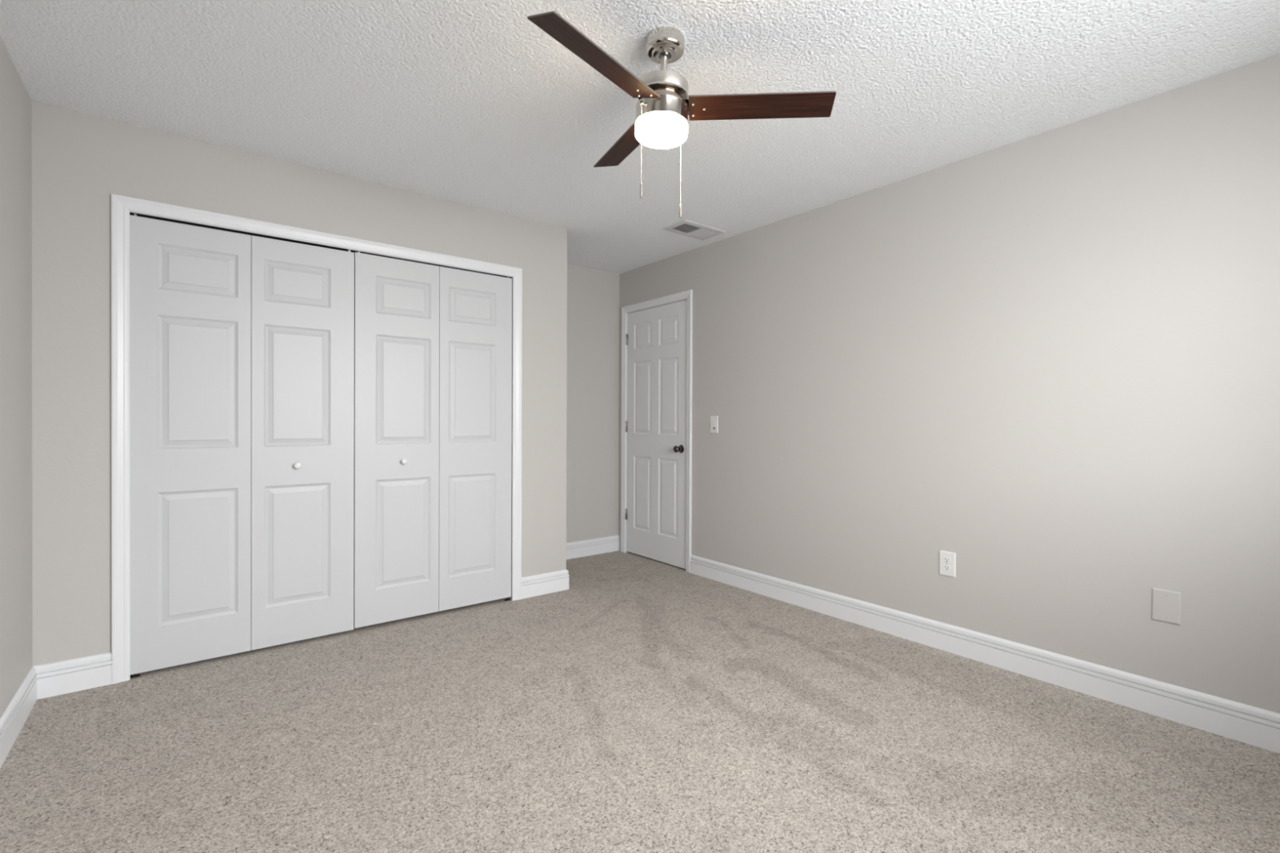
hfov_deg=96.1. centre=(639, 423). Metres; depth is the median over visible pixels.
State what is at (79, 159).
wall
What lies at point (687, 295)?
door frame
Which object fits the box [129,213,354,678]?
door
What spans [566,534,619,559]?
baseboard
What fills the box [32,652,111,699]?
baseboard
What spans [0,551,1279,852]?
floor
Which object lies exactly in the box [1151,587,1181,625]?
blank cover plate
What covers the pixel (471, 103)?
ceiling
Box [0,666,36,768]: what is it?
baseboard
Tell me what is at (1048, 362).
wall
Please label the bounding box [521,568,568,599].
baseboard
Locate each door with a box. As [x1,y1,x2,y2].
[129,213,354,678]
[353,251,511,628]
[625,299,686,568]
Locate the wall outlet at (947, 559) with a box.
[939,550,955,577]
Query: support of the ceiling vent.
in the ceiling
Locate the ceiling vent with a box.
[662,219,725,239]
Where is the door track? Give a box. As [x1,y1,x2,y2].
[129,212,511,278]
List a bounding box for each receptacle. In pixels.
[943,556,951,563]
[943,564,950,570]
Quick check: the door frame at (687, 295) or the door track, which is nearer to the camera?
the door track
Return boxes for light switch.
[710,416,718,433]
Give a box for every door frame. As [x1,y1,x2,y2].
[111,193,522,684]
[620,289,692,573]
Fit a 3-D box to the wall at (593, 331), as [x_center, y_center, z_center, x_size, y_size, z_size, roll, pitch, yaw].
[-1.548,-0.098,4.083,3.614,2.440,0.120,0,0,-38]
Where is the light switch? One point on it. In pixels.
(713, 420)
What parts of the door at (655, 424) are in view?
knob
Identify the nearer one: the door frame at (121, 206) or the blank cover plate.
the blank cover plate
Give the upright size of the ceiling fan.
0.575 m
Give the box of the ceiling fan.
[527,11,836,217]
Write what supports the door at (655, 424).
in the wall at (1048, 362)
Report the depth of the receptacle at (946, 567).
2.88 m
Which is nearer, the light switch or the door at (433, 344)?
the door at (433, 344)
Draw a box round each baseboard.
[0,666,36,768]
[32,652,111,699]
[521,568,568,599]
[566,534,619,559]
[689,555,1279,753]
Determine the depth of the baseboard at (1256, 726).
2.58 m
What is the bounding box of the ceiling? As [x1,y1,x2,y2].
[0,0,1279,274]
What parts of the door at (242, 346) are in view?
knob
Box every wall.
[0,36,32,718]
[31,100,567,666]
[566,263,619,542]
[618,53,1279,713]
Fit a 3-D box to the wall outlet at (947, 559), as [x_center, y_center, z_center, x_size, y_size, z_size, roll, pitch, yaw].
[1.541,0.704,2.885,0.009,0.122,0.078,0,0,-38]
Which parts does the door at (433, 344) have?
knob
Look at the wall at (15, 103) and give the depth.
2.11 m

